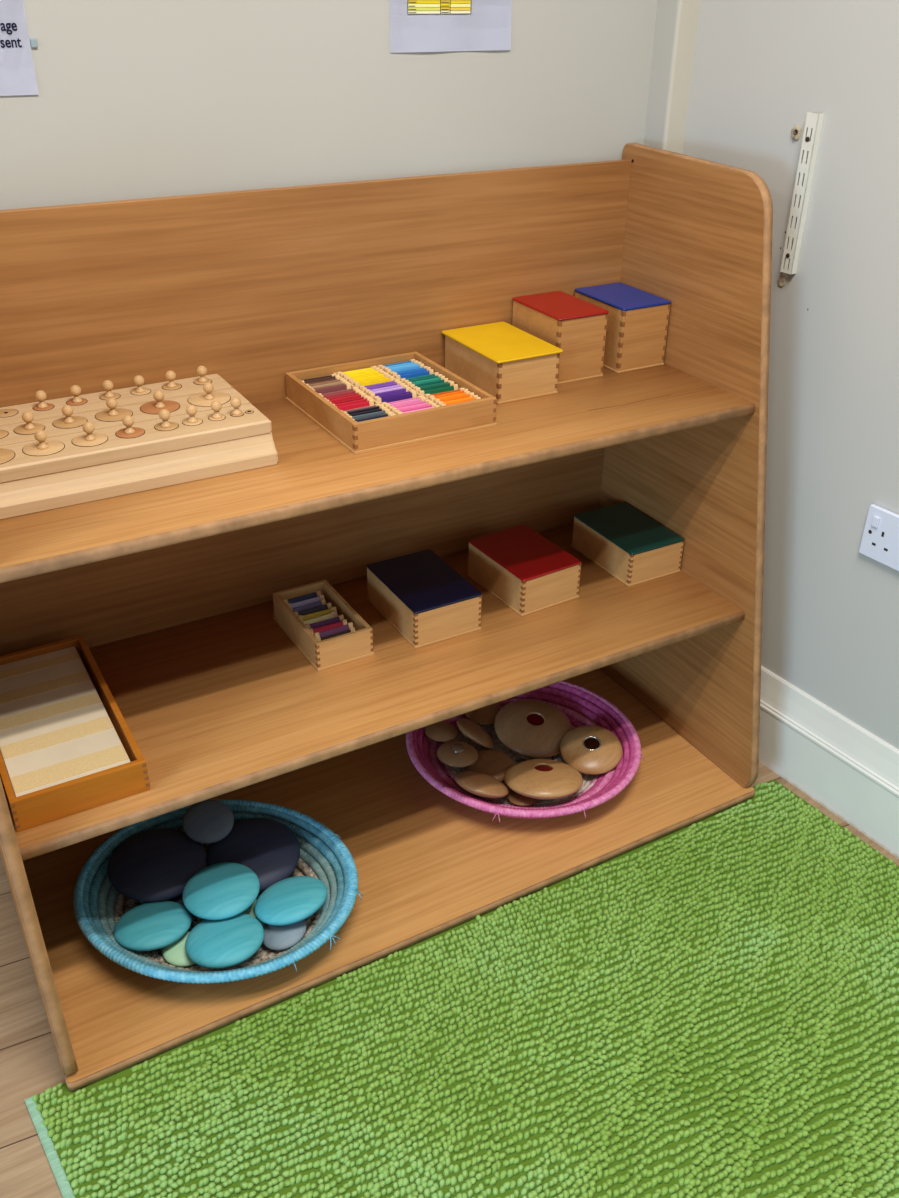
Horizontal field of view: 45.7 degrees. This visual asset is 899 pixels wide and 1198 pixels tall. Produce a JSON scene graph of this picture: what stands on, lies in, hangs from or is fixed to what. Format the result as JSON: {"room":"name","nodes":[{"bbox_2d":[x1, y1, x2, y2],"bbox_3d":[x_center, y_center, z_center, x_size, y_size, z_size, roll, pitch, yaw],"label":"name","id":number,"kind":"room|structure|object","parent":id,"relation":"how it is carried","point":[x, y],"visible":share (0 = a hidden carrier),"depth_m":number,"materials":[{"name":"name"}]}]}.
{"room":"children's room","nodes":[
{"label":"children's room","id":0,"kind":"room"},
{"bbox_2d":[0,0,656,209],"bbox_3d":[-1.036,-0.605,1.075,4.200,2.500,0.100,-16,34,-26],"label":"wall","id":1,"kind":"structure","parent":0,"point":[136,99],"depth_m":1.49,"materials":[{"name":"paint"}]},
{"bbox_2d":[0,0,38,95],"bbox_3d":[-0.600,-0.735,1.217,0.220,0.297,0.004,-16,34,-26],"label":"paper notice","id":2,"kind":"object","parent":1,"relation":"attached to","point":[17,71],"visible":1,"depth_m":1.30,"materials":[{"name":"white"}]},
{"bbox_2d":[389,0,511,52],"bbox_3d":[0.006,-0.933,1.498,0.204,0.294,0.003,-16,34,-26],"label":"paper notice","id":3,"kind":"object","parent":1,"relation":"attached to","point":[415,25],"visible":1,"depth_m":1.55,"materials":[{"name":"white"}]},
{"bbox_2d":[0,762,898,1197],"bbox_3d":[-0.057,1.396,0.225,4.200,0.050,4.130,-16,34,-26],"label":"floor","id":4,"kind":"structure","parent":0,"point":[30,1065],"depth_m":1.47,"materials":[{"name":"brown wood"}]},
{"bbox_2d":[0,143,772,1090],"bbox_3d":[-0.098,-0.056,1.604,1.214,1.041,0.528,-16,34,-26],"label":"shelving unit","id":5,"kind":"object","parent":4,"relation":"on","point":[169,590],"visible":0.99,"depth_m":1.66,"materials":[{"name":"brown wood"}]},
{"bbox_2d":[0,635,149,831],"bbox_3d":[-0.549,0.173,1.479,0.168,0.048,0.343,-16,34,-26],"label":"wooden tray","id":6,"kind":"object","parent":5,"relation":"on","point":[46,805],"visible":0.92,"depth_m":1.36,"materials":[{"name":"brown wood"}]},
{"bbox_2d":[0,646,129,796],"bbox_3d":[-0.552,0.176,1.479,0.143,0.035,0.324,-16,34,-26],"label":"board","id":7,"kind":"object","parent":6,"relation":"in","point":[56,728],"visible":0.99,"depth_m":1.45,"materials":[{"name":"wood"}]},
{"bbox_2d":[0,374,232,426],"bbox_3d":[-0.514,-0.243,1.482,0.432,0.058,0.072,-16,34,-26],"label":"block","id":8,"kind":"object","parent":5,"relation":"on","point":[188,387],"visible":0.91,"depth_m":1.49,"materials":[{"name":"brown wood"}]},
{"bbox_2d":[0,409,17,416],"bbox_3d":[-0.596,-0.250,1.435,0.030,0.001,0.030,-16,34,-26],"label":"cylinder","id":9,"kind":"object","parent":8,"relation":"on","point":[5,412],"visible":1,"depth_m":1.44,"materials":[{"name":"beige wood"}]},
{"bbox_2d":[33,390,53,410],"bbox_3d":[-0.553,-0.272,1.450,0.027,0.024,0.027,-16,34,-26],"label":"cylinder","id":10,"kind":"object","parent":8,"relation":"on","point":[40,395],"visible":1,"depth_m":1.45,"materials":[{"name":"brown wood"}]},
{"bbox_2d":[67,385,86,404],"bbox_3d":[-0.515,-0.282,1.469,0.027,0.024,0.027,-16,34,-26],"label":"cylinder","id":11,"kind":"object","parent":8,"relation":"on","point":[75,390],"visible":1,"depth_m":1.47,"materials":[{"name":"brown wood"}]},
{"bbox_2d":[100,380,119,399],"bbox_3d":[-0.475,-0.293,1.489,0.027,0.024,0.027,-16,34,-26],"label":"cylinder","id":12,"kind":"object","parent":8,"relation":"on","point":[107,385],"visible":0.98,"depth_m":1.49,"materials":[{"name":"beige wood"}]},
{"bbox_2d":[131,375,150,394],"bbox_3d":[-0.437,-0.304,1.507,0.027,0.024,0.027,-16,34,-26],"label":"cylinder","id":13,"kind":"object","parent":8,"relation":"on","point":[138,380],"visible":1,"depth_m":1.51,"materials":[{"name":"brown wood"}]},
{"bbox_2d":[162,370,180,389],"bbox_3d":[-0.399,-0.315,1.527,0.027,0.024,0.027,-16,34,-26],"label":"cylinder","id":14,"kind":"object","parent":8,"relation":"on","point":[170,375],"visible":1,"depth_m":1.52,"materials":[{"name":"beige wood"}]},
{"bbox_2d":[194,366,211,384],"bbox_3d":[-0.359,-0.326,1.546,0.026,0.024,0.026,-16,34,-26],"label":"cylinder","id":15,"kind":"object","parent":8,"relation":"on","point":[201,370],"visible":0.94,"depth_m":1.54,"materials":[{"name":"beige wood"}]},
{"bbox_2d":[0,389,249,445],"bbox_3d":[-0.479,-0.211,1.429,0.432,0.058,0.072,-16,34,-26],"label":"block","id":16,"kind":"object","parent":5,"relation":"on","point":[138,415],"visible":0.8,"depth_m":1.42,"materials":[{"name":"brown wood"}]},
{"bbox_2d":[14,411,44,433],"bbox_3d":[-0.546,-0.231,1.381,0.038,0.024,0.038,-16,34,-26],"label":"cylinder","id":17,"kind":"object","parent":16,"relation":"on","point":[29,427],"visible":0.99,"depth_m":1.38,"materials":[{"name":"beige wood"}]},
{"bbox_2d":[53,405,86,427],"bbox_3d":[-0.501,-0.243,1.404,0.043,0.024,0.043,-16,34,-26],"label":"cylinder","id":18,"kind":"object","parent":16,"relation":"on","point":[69,421],"visible":0.98,"depth_m":1.40,"materials":[{"name":"beige wood"}]},
{"bbox_2d":[95,398,131,420],"bbox_3d":[-0.451,-0.257,1.429,0.048,0.024,0.048,-16,34,-26],"label":"cylinder","id":19,"kind":"object","parent":16,"relation":"on","point":[112,414],"visible":0.98,"depth_m":1.43,"materials":[{"name":"beige wood"}]},
{"bbox_2d":[140,390,179,413],"bbox_3d":[-0.396,-0.273,1.456,0.052,0.024,0.052,-16,34,-26],"label":"cylinder","id":20,"kind":"object","parent":16,"relation":"on","point":[154,407],"visible":0.97,"depth_m":1.46,"materials":[{"name":"brown wood"}]},
{"bbox_2d":[188,382,229,405],"bbox_3d":[-0.336,-0.289,1.486,0.058,0.024,0.058,-16,34,-26],"label":"cylinder","id":21,"kind":"object","parent":16,"relation":"on","point":[206,398],"visible":0.98,"depth_m":1.49,"materials":[{"name":"brown wood"}]},
{"bbox_2d":[0,403,277,519],"bbox_3d":[-0.440,-0.175,1.370,0.432,0.058,0.088,-16,34,-26],"label":"block","id":22,"kind":"object","parent":5,"relation":"on","point":[118,466],"visible":0.98,"depth_m":1.36,"materials":[{"name":"brown wood"}]},
{"bbox_2d":[0,448,14,463],"bbox_3d":[-0.561,-0.183,1.301,0.054,0.024,0.054,-16,34,-26],"label":"cylinder","id":23,"kind":"object","parent":22,"relation":"on","point":[6,455],"visible":1,"depth_m":1.31,"materials":[{"name":"beige wood"}]},
{"bbox_2d":[23,430,63,455],"bbox_3d":[-0.507,-0.199,1.328,0.049,0.024,0.049,-16,34,-26],"label":"cylinder","id":24,"kind":"object","parent":22,"relation":"on","point":[43,446],"visible":1,"depth_m":1.33,"materials":[{"name":"brown wood"}]},
{"bbox_2d":[72,422,107,445],"bbox_3d":[-0.457,-0.212,1.353,0.043,0.024,0.043,-16,34,-26],"label":"cylinder","id":25,"kind":"object","parent":22,"relation":"on","point":[89,439],"visible":1,"depth_m":1.35,"materials":[{"name":"brown wood"}]},
{"bbox_2d":[116,415,144,437],"bbox_3d":[-0.413,-0.225,1.375,0.036,0.024,0.036,-16,34,-26],"label":"cylinder","id":26,"kind":"object","parent":22,"relation":"on","point":[129,431],"visible":1,"depth_m":1.37,"materials":[{"name":"brown wood"}]},
{"bbox_2d":[155,409,177,430],"bbox_3d":[-0.371,-0.236,1.395,0.030,0.024,0.030,-16,34,-26],"label":"cylinder","id":27,"kind":"object","parent":22,"relation":"on","point":[164,414],"visible":1,"depth_m":1.39,"materials":[{"name":"beige wood"}]},
{"bbox_2d":[183,405,201,424],"bbox_3d":[-0.341,-0.245,1.410,0.026,0.024,0.026,-16,34,-26],"label":"cylinder","id":28,"kind":"object","parent":22,"relation":"on","point":[191,410],"visible":1,"depth_m":1.41,"materials":[{"name":"brown wood"}]},
{"bbox_2d":[209,400,224,419],"bbox_3d":[-0.312,-0.253,1.425,0.022,0.024,0.022,-16,34,-26],"label":"cylinder","id":29,"kind":"object","parent":22,"relation":"on","point":[216,406],"visible":1,"depth_m":1.42,"materials":[{"name":"brown wood"}]},
{"bbox_2d":[230,397,243,415],"bbox_3d":[-0.287,-0.260,1.437,0.018,0.024,0.018,-16,34,-26],"label":"cylinder","id":30,"kind":"object","parent":22,"relation":"on","point":[235,402],"visible":1,"depth_m":1.43,"materials":[{"name":"beige wood"}]},
{"bbox_2d":[73,799,362,983],"bbox_3d":[-0.352,0.456,1.638,0.431,0.075,0.371,10,32,15],"label":"basket","id":31,"kind":"object","parent":5,"relation":"on","point":[98,905],"visible":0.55,"depth_m":1.62,"materials":[{"name":"blue wicker"}]},
{"bbox_2d":[113,901,191,950],"bbox_3d":[-0.438,0.482,1.578,0.112,0.041,0.110,-6,31,-11],"label":"pebble","id":32,"kind":"object","parent":31,"relation":"in","point":[148,926],"visible":0.98,"depth_m":1.56,"materials":[{"name":"stone"}]},
{"bbox_2d":[108,828,206,901],"bbox_3d":[-0.455,0.414,1.667,0.150,0.046,0.150,-1,31,-3],"label":"pebble","id":33,"kind":"object","parent":31,"relation":"in","point":[154,865],"visible":0.91,"depth_m":1.64,"materials":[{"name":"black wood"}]},
{"bbox_2d":[163,931,195,966],"bbox_3d":[-0.386,0.513,1.566,0.067,0.023,0.067,-23,38,-35],"label":"pebble","id":34,"kind":"object","parent":31,"relation":"in","point":[175,954],"visible":0.47,"depth_m":1.54,"materials":[{"name":"stone"}]},
{"bbox_2d":[185,913,263,968],"bbox_3d":[-0.326,0.494,1.551,0.113,0.038,0.112,-13,33,-21],"label":"pebble","id":35,"kind":"object","parent":31,"relation":"in","point":[223,943],"visible":0.96,"depth_m":1.53,"materials":[{"name":"stone"}]},
{"bbox_2d":[207,818,299,891],"bbox_3d":[-0.312,0.406,1.699,0.146,0.047,0.146,10,32,15],"label":"pebble","id":36,"kind":"object","parent":31,"relation":"in","point":[268,847],"visible":0.76,"depth_m":1.68,"materials":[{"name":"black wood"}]},
{"bbox_2d":[183,800,233,843],"bbox_3d":[-0.387,0.356,1.712,0.078,0.033,0.079,10,32,14],"label":"pebble","id":37,"kind":"object","parent":36,"relation":"on","point":[206,821],"visible":0.99,"depth_m":1.70,"materials":[{"name":"grey stone"}]},
{"bbox_2d":[183,862,259,919],"bbox_3d":[-0.343,0.438,1.603,0.114,0.035,0.114,-12,33,-20],"label":"pebble","id":38,"kind":"object","parent":36,"relation":"on","point":[218,891],"visible":1,"depth_m":1.58,"materials":[{"name":"stone"}]},
{"bbox_2d":[242,899,265,927],"bbox_3d":[-0.294,0.481,1.625,0.061,0.020,0.061,-27,41,-37],"label":"pebble","id":39,"kind":"object","parent":31,"relation":"in","point":[250,910],"visible":0.12,"depth_m":1.62,"materials":[{"name":"stone"}]},
{"bbox_2d":[263,920,305,949],"bbox_3d":[-0.246,0.494,1.587,0.067,0.024,0.068,9,32,14],"label":"pebble","id":40,"kind":"object","parent":31,"relation":"in","point":[283,937],"visible":0.66,"depth_m":1.57,"materials":[{"name":"grey stone"}]},
{"bbox_2d":[254,876,326,925],"bbox_3d":[-0.239,0.453,1.608,0.107,0.045,0.111,25,38,35],"label":"pebble","id":41,"kind":"object","parent":31,"relation":"in","point":[291,900],"visible":1,"depth_m":1.58,"materials":[{"name":"stone"}]},
{"bbox_2d":[273,580,373,671],"bbox_3d":[-0.205,0.039,1.713,0.097,0.049,0.179,-16,35,-26],"label":"box","id":42,"kind":"object","parent":5,"relation":"on","point":[325,654],"visible":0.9,"depth_m":1.67,"materials":[{"name":"brown wood"}]},
{"bbox_2d":[284,591,320,603],"bbox_3d":[-0.241,0.011,1.767,0.066,0.034,0.023,-16,34,-26],"label":"tablet","id":43,"kind":"object","parent":42,"relation":"in","point":[317,593],"visible":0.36,"depth_m":1.76,"materials":[{"name":"paint"}]},
{"bbox_2d":[287,595,324,607],"bbox_3d":[-0.234,0.017,1.756,0.066,0.034,0.024,-16,34,-26],"label":"tablet","id":44,"kind":"object","parent":42,"relation":"in","point":[316,599],"visible":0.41,"depth_m":1.75,"materials":[{"name":"paint"}]},
{"bbox_2d":[290,599,325,611],"bbox_3d":[-0.230,0.025,1.743,0.066,0.034,0.024,-16,35,-26],"label":"tablet","id":45,"kind":"object","parent":42,"relation":"in","point":[321,602],"visible":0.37,"depth_m":1.74,"materials":[{"name":"paint"}]},
{"bbox_2d":[294,603,331,615],"bbox_3d":[-0.220,0.031,1.734,0.066,0.034,0.023,-15,34,-25],"label":"tablet","id":46,"kind":"object","parent":42,"relation":"in","point":[328,605],"visible":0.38,"depth_m":1.73,"materials":[{"name":"paint"}]},
{"bbox_2d":[297,607,337,620],"bbox_3d":[-0.211,0.037,1.724,0.066,0.034,0.023,-15,34,-24],"label":"tablet","id":47,"kind":"object","parent":42,"relation":"in","point":[320,613],"visible":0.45,"depth_m":1.72,"materials":[{"name":"paint"}]},
{"bbox_2d":[302,611,337,624],"bbox_3d":[-0.208,0.044,1.710,0.066,0.034,0.022,-18,35,-28],"label":"tablet","id":48,"kind":"object","parent":42,"relation":"in","point":[333,614],"visible":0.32,"depth_m":1.71,"materials":[{"name":"paint"}]},
{"bbox_2d":[305,615,343,628],"bbox_3d":[-0.197,0.050,1.702,0.066,0.034,0.023,-15,34,-25],"label":"tablet","id":49,"kind":"object","parent":42,"relation":"in","point":[339,618],"visible":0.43,"depth_m":1.70,"materials":[{"name":"paint"}]},
{"bbox_2d":[309,619,346,633],"bbox_3d":[-0.190,0.057,1.691,0.066,0.034,0.024,-15,34,-25],"label":"tablet","id":50,"kind":"object","parent":42,"relation":"in","point":[344,621],"visible":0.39,"depth_m":1.69,"materials":[{"name":"paint"}]},
{"bbox_2d":[313,622,353,636],"bbox_3d":[-0.179,0.062,1.681,0.066,0.034,0.022,-17,35,-27],"label":"tablet","id":51,"kind":"object","parent":42,"relation":"in","point":[347,626],"visible":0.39,"depth_m":1.68,"materials":[{"name":"paint"}]},
{"bbox_2d":[316,628,354,640],"bbox_3d":[-0.175,0.070,1.669,0.066,0.034,0.024,-15,34,-25],"label":"tablet","id":52,"kind":"object","parent":42,"relation":"in","point":[350,629],"visible":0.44,"depth_m":1.67,"materials":[{"name":"paint"}]},
{"bbox_2d":[285,351,496,454],"bbox_3d":[-0.092,-0.302,1.607,0.232,0.043,0.248,-16,35,-26],"label":"box","id":53,"kind":"object","parent":5,"relation":"on","point":[441,421],"visible":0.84,"depth_m":1.54,"materials":[{"name":"brown wood"}]},
{"bbox_2d":[301,375,339,383],"bbox_3d":[-0.198,-0.325,1.643,0.066,0.031,0.015,-15,34,-25],"label":"tablet","id":54,"kind":"object","parent":53,"relation":"in","point":[334,376],"visible":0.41,"depth_m":1.64,"materials":[{"name":"paint"}]},
{"bbox_2d":[313,383,350,393],"bbox_3d":[-0.178,-0.305,1.610,0.066,0.031,0.015,-16,35,-26],"label":"tablet","id":55,"kind":"object","parent":53,"relation":"in","point":[347,385],"visible":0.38,"depth_m":1.61,"materials":[{"name":"paint"}]},
{"bbox_2d":[321,389,359,397],"bbox_3d":[-0.163,-0.292,1.589,0.066,0.031,0.013,-15,34,-25],"label":"tablet","id":56,"kind":"object","parent":53,"relation":"in","point":[355,390],"visible":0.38,"depth_m":1.58,"materials":[{"name":"paint"}]},
{"bbox_2d":[326,393,364,401],"bbox_3d":[-0.153,-0.283,1.575,0.066,0.031,0.013,-17,35,-27],"label":"tablet","id":57,"kind":"object","parent":53,"relation":"in","point":[360,394],"visible":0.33,"depth_m":1.57,"materials":[{"name":"paint"}]},
{"bbox_2d":[336,399,373,410],"bbox_3d":[-0.140,-0.270,1.553,0.066,0.031,0.013,-16,35,-26],"label":"tablet","id":58,"kind":"object","parent":53,"relation":"in","point":[370,402],"visible":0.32,"depth_m":1.55,"materials":[{"name":"paint"}]},
{"bbox_2d":[343,404,383,413],"bbox_3d":[-0.123,-0.259,1.532,0.066,0.031,0.011,-16,35,-27],"label":"tablet","id":59,"kind":"object","parent":53,"relation":"in","point":[379,405],"visible":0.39,"depth_m":1.53,"materials":[{"name":"paint"}]},
{"bbox_2d":[347,372,387,382],"bbox_3d":[-0.125,-0.332,1.657,0.066,0.031,0.014,-15,34,-25],"label":"tablet","id":60,"kind":"object","parent":53,"relation":"in","point":[384,373],"visible":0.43,"depth_m":1.65,"materials":[{"name":"paint"}]},
{"bbox_2d":[349,409,389,418],"bbox_3d":[-0.115,-0.250,1.518,0.066,0.031,0.012,-15,34,-25],"label":"tablet","id":61,"kind":"object","parent":53,"relation":"in","point":[385,410],"visible":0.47,"depth_m":1.51,"materials":[{"name":"paint"}]},
{"bbox_2d":[353,412,392,421],"bbox_3d":[-0.110,-0.244,1.510,0.066,0.031,0.011,-16,34,-26],"label":"tablet","id":62,"kind":"object","parent":53,"relation":"in","point":[387,413],"visible":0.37,"depth_m":1.50,"materials":[{"name":"paint"}]},
{"bbox_2d":[354,376,393,386],"bbox_3d":[-0.115,-0.323,1.642,0.066,0.031,0.013,-16,34,-26],"label":"tablet","id":63,"kind":"object","parent":53,"relation":"in","point":[390,378],"visible":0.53,"depth_m":1.64,"materials":[{"name":"paint"}]},
{"bbox_2d":[364,383,404,393],"bbox_3d":[-0.096,-0.306,1.613,0.066,0.031,0.013,-16,35,-26],"label":"tablet","id":64,"kind":"object","parent":53,"relation":"in","point":[400,384],"visible":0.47,"depth_m":1.61,"materials":[{"name":"paint"}]},
{"bbox_2d":[369,387,409,397],"bbox_3d":[-0.088,-0.297,1.598,0.066,0.031,0.013,-16,35,-26],"label":"tablet","id":65,"kind":"object","parent":53,"relation":"in","point":[405,389],"visible":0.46,"depth_m":1.59,"materials":[{"name":"paint"}]},
{"bbox_2d":[375,391,416,403],"bbox_3d":[-0.078,-0.288,1.584,0.066,0.031,0.013,-16,35,-26],"label":"tablet","id":66,"kind":"object","parent":53,"relation":"in","point":[412,394],"visible":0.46,"depth_m":1.58,"materials":[{"name":"paint"}]},
{"bbox_2d":[384,396,425,408],"bbox_3d":[-0.064,-0.276,1.563,0.066,0.031,0.013,-16,35,-27],"label":"tablet","id":67,"kind":"object","parent":53,"relation":"in","point":[422,398],"visible":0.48,"depth_m":1.56,"materials":[{"name":"paint"}]},
{"bbox_2d":[386,363,423,373],"bbox_3d":[-0.069,-0.353,1.694,0.066,0.031,0.014,-16,35,-26],"label":"tablet","id":68,"kind":"object","parent":53,"relation":"in","point":[421,364],"visible":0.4,"depth_m":1.69,"materials":[{"name":"paint"}]},
{"bbox_2d":[391,367,430,377],"bbox_3d":[-0.059,-0.345,1.679,0.066,0.031,0.013,-15,34,-25],"label":"tablet","id":69,"kind":"object","parent":53,"relation":"in","point":[426,368],"visible":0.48,"depth_m":1.67,"materials":[{"name":"paint"}]},
{"bbox_2d":[391,401,432,412],"bbox_3d":[-0.053,-0.267,1.550,0.066,0.031,0.014,-15,34,-25],"label":"tablet","id":70,"kind":"object","parent":53,"relation":"in","point":[428,402],"visible":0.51,"depth_m":1.54,"materials":[{"name":"paint"}]},
{"bbox_2d":[394,369,433,380],"bbox_3d":[-0.054,-0.340,1.673,0.066,0.031,0.013,-16,34,-26],"label":"tablet","id":71,"kind":"object","parent":53,"relation":"in","point":[430,371],"visible":0.36,"depth_m":1.67,"materials":[{"name":"paint"}]},
{"bbox_2d":[406,375,444,386],"bbox_3d":[-0.035,-0.324,1.644,0.066,0.031,0.014,-16,35,-27],"label":"tablet","id":72,"kind":"object","parent":53,"relation":"in","point":[442,376],"visible":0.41,"depth_m":1.64,"materials":[{"name":"paint"}]},
{"bbox_2d":[409,378,447,387],"bbox_3d":[-0.030,-0.319,1.638,0.066,0.031,0.014,-16,35,-26],"label":"tablet","id":73,"kind":"object","parent":53,"relation":"in","point":[443,379],"visible":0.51,"depth_m":1.63,"materials":[{"name":"paint"}]},
{"bbox_2d":[414,381,453,391],"bbox_3d":[-0.021,-0.311,1.623,0.066,0.031,0.014,-16,35,-26],"label":"tablet","id":74,"kind":"object","parent":53,"relation":"in","point":[450,383],"visible":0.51,"depth_m":1.62,"materials":[{"name":"paint"}]},
{"bbox_2d":[418,384,457,395],"bbox_3d":[-0.016,-0.305,1.616,0.066,0.031,0.014,-16,35,-27],"label":"tablet","id":75,"kind":"object","parent":53,"relation":"in","point":[454,386],"visible":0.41,"depth_m":1.61,"materials":[{"name":"paint"}]},
{"bbox_2d":[428,389,467,398],"bbox_3d":[0.000,-0.293,1.594,0.066,0.031,0.013,-16,35,-26],"label":"tablet","id":76,"kind":"object","parent":53,"relation":"in","point":[463,390],"visible":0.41,"depth_m":1.59,"materials":[{"name":"paint"}]},
{"bbox_2d":[434,392,473,403],"bbox_3d":[0.008,-0.285,1.581,0.066,0.031,0.014,-16,35,-26],"label":"tablet","id":77,"kind":"object","parent":53,"relation":"in","point":[471,393],"visible":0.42,"depth_m":1.57,"materials":[{"name":"paint"}]},
{"bbox_2d":[437,395,477,405],"bbox_3d":[0.013,-0.280,1.573,0.066,0.031,0.013,-16,34,-25],"label":"tablet","id":78,"kind":"object","parent":53,"relation":"in","point":[473,396],"visible":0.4,"depth_m":1.57,"materials":[{"name":"paint"}]},
{"bbox_2d":[367,549,481,648],"bbox_3d":[-0.044,-0.004,1.772,0.123,0.068,0.176,-16,34,-26],"label":"lidded box","id":79,"kind":"object","parent":5,"relation":"on","point":[423,597],"visible":1,"depth_m":1.73,"materials":[{"name":"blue wood"}]},
{"bbox_2d":[442,322,562,403],"bbox_3d":[0.082,-0.383,1.723,0.121,0.070,0.177,-16,34,-26],"label":"lidded box","id":80,"kind":"object","parent":5,"relation":"on","point":[505,361],"visible":0.92,"depth_m":1.68,"materials":[{"name":"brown wood"}]},
{"bbox_2d":[467,525,580,615],"bbox_3d":[0.128,-0.053,1.856,0.122,0.070,0.166,-18,35,-28],"label":"lidded box","id":81,"kind":"object","parent":5,"relation":"on","point":[526,571],"visible":1,"depth_m":1.82,"materials":[{"name":"brown wood"}]},
{"bbox_2d":[406,681,644,821],"bbox_3d":[0.136,0.280,1.956,0.433,0.066,0.413,9,32,14],"label":"basket","id":82,"kind":"object","parent":5,"relation":"on","point":[595,790],"visible":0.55,"depth_m":1.92,"materials":[{"name":"pink wicker"}]},
{"bbox_2d":[424,721,457,741],"bbox_3d":[-0.015,0.246,1.982,0.063,0.021,0.063,2,31,2],"label":"wooden disc","id":83,"kind":"object","parent":82,"relation":"in","point":[442,731],"visible":0.94,"depth_m":1.97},
{"bbox_2d":[437,741,477,767],"bbox_3d":[0.015,0.277,1.919,0.075,0.031,0.075,8,31,12],"label":"wooden disc","id":84,"kind":"object","parent":82,"relation":"in","point":[458,754],"visible":1,"depth_m":1.91,"materials":[{"name":"brown"}]},
{"bbox_2d":[457,718,493,748],"bbox_3d":[0.049,0.250,1.985,0.067,0.057,0.086,-12,33,-21],"label":"wooden disc","id":85,"kind":"object","parent":82,"relation":"in","point":[471,730],"visible":1,"depth_m":1.96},
{"bbox_2d":[455,771,508,797],"bbox_3d":[0.055,0.320,1.840,0.094,0.051,0.089,2,31,3],"label":"wooden disc","id":86,"kind":"object","parent":82,"relation":"in","point":[477,783],"visible":1,"depth_m":1.81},
{"bbox_2d":[465,703,501,725],"bbox_3d":[0.067,0.218,2.051,0.077,0.025,0.077,-13,35,-23],"label":"wooden disc","id":87,"kind":"object","parent":82,"relation":"in","point":[486,715],"visible":0.58,"depth_m":2.03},
{"bbox_2d":[465,749,514,780],"bbox_3d":[0.073,0.301,1.926,0.090,0.030,0.090,-2,31,-4],"label":"wooden disc","id":88,"kind":"object","parent":82,"relation":"in","point":[494,763],"visible":0.65,"depth_m":1.91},
{"bbox_2d":[508,790,537,805],"bbox_3d":[0.128,0.346,1.863,0.052,0.019,0.052,2,31,2],"label":"wooden disc","id":89,"kind":"object","parent":82,"relation":"in","point":[515,798],"visible":0.66,"depth_m":1.85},
{"bbox_2d":[494,699,571,757],"bbox_3d":[0.158,0.241,1.998,0.147,0.054,0.147,9,32,13],"label":"wooden disc","id":90,"kind":"object","parent":82,"relation":"in","point":[532,728],"visible":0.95,"depth_m":1.97,"materials":[{"name":"brown wood"}]},
{"bbox_2d":[504,759,582,799],"bbox_3d":[0.164,0.314,1.863,0.138,0.055,0.134,1,31,0],"label":"wooden disc","id":91,"kind":"object","parent":82,"relation":"in","point":[546,779],"visible":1,"depth_m":1.83,"materials":[{"name":"brown wood"}]},
{"bbox_2d":[560,725,621,774],"bbox_3d":[0.257,0.273,1.938,0.112,0.043,0.111,-11,33,-19],"label":"wooden disc","id":92,"kind":"object","parent":82,"relation":"in","point":[589,749],"visible":1,"depth_m":1.92,"materials":[{"name":"brown wood"}]},
{"bbox_2d":[584,737,599,748],"bbox_3d":[0.257,0.261,1.927,0.030,0.001,0.030,31,52,30],"label":"hole","id":93,"kind":"object","parent":92,"relation":"on","point":[591,743],"depth_m":1.93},
{"bbox_2d":[512,291,608,383],"bbox_3d":[0.180,-0.437,1.778,0.098,0.108,0.141,-16,34,-26],"label":"lidded box","id":94,"kind":"object","parent":5,"relation":"on","point":[576,326],"visible":0.72,"depth_m":1.73,"materials":[{"name":"brown wood"}]},
{"bbox_2d":[575,282,670,372],"bbox_3d":[0.291,-0.468,1.833,0.100,0.108,0.140,-16,34,-26],"label":"lidded box","id":95,"kind":"object","parent":5,"relation":"on","point":[637,321],"visible":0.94,"depth_m":1.78,"materials":[{"name":"brown wood"}]},
{"bbox_2d":[571,502,683,586],"bbox_3d":[0.323,-0.103,1.950,0.118,0.066,0.174,-16,34,-26],"label":"lidded box","id":96,"kind":"object","parent":5,"relation":"on","point":[628,544],"visible":1,"depth_m":1.91,"materials":[{"name":"brown wood"}]},
{"bbox_2d":[24,780,898,1197],"bbox_3d":[0.322,0.719,1.315,1.427,0.013,1.062,-16,34,-26],"label":"rug","id":97,"kind":"object","parent":4,"relation":"on","point":[708,1007],"visible":1,"depth_m":1.46,"materials":[{"name":"green"}]},
{"bbox_2d":[683,0,898,749],"bbox_3d":[1.554,-0.115,0.316,0.125,2.500,4.053,-19,36,-29],"label":"wall","id":98,"kind":"structure","parent":0,"point":[830,619],"depth_m":1.67,"materials":[{"name":"paint"}]},
{"bbox_2d":[643,0,699,153],"bbox_3d":[0.364,-0.950,1.693,0.042,2.500,0.054,-16,34,-26],"label":"trim","id":99,"kind":"structure","parent":98,"relation":"attached to","point":[676,22],"depth_m":1.73,"materials":[{"name":"grey paint"}]},
{"bbox_2d":[780,112,823,273],"bbox_3d":[0.534,-0.613,1.622,0.013,0.230,0.022,-19,36,-29],"label":"upright","id":100,"kind":"object","parent":98,"relation":"attached to","point":[812,120],"visible":1,"depth_m":1.61,"materials":[{"name":"white metal"}]},
{"bbox_2d":[759,666,898,858],"bbox_3d":[1.495,0.909,0.858,0.021,0.184,3.991,-19,36,-29],"label":"baseboard","id":101,"kind":"structure","parent":98,"relation":"attached to","point":[847,769],"depth_m":1.88,"materials":[{"name":"white paint"}]},
{"bbox_2d":[859,504,898,570],"bbox_3d":[0.700,-0.081,1.643,0.013,0.086,0.146,-19,36,-29],"label":"double socket","id":102,"kind":"object","parent":98,"relation":"attached to","point":[880,537],"visible":1,"depth_m":1.67,"materials":[{"name":"white plastic"}]},
{"bbox_2d":[871,516,879,527],"bbox_3d":[0.666,-0.120,1.669,0.004,0.017,0.011,-19,36,-29],"label":"rocker switch","id":103,"kind":"object","parent":102,"relation":"attached to","point":[875,522],"depth_m":1.67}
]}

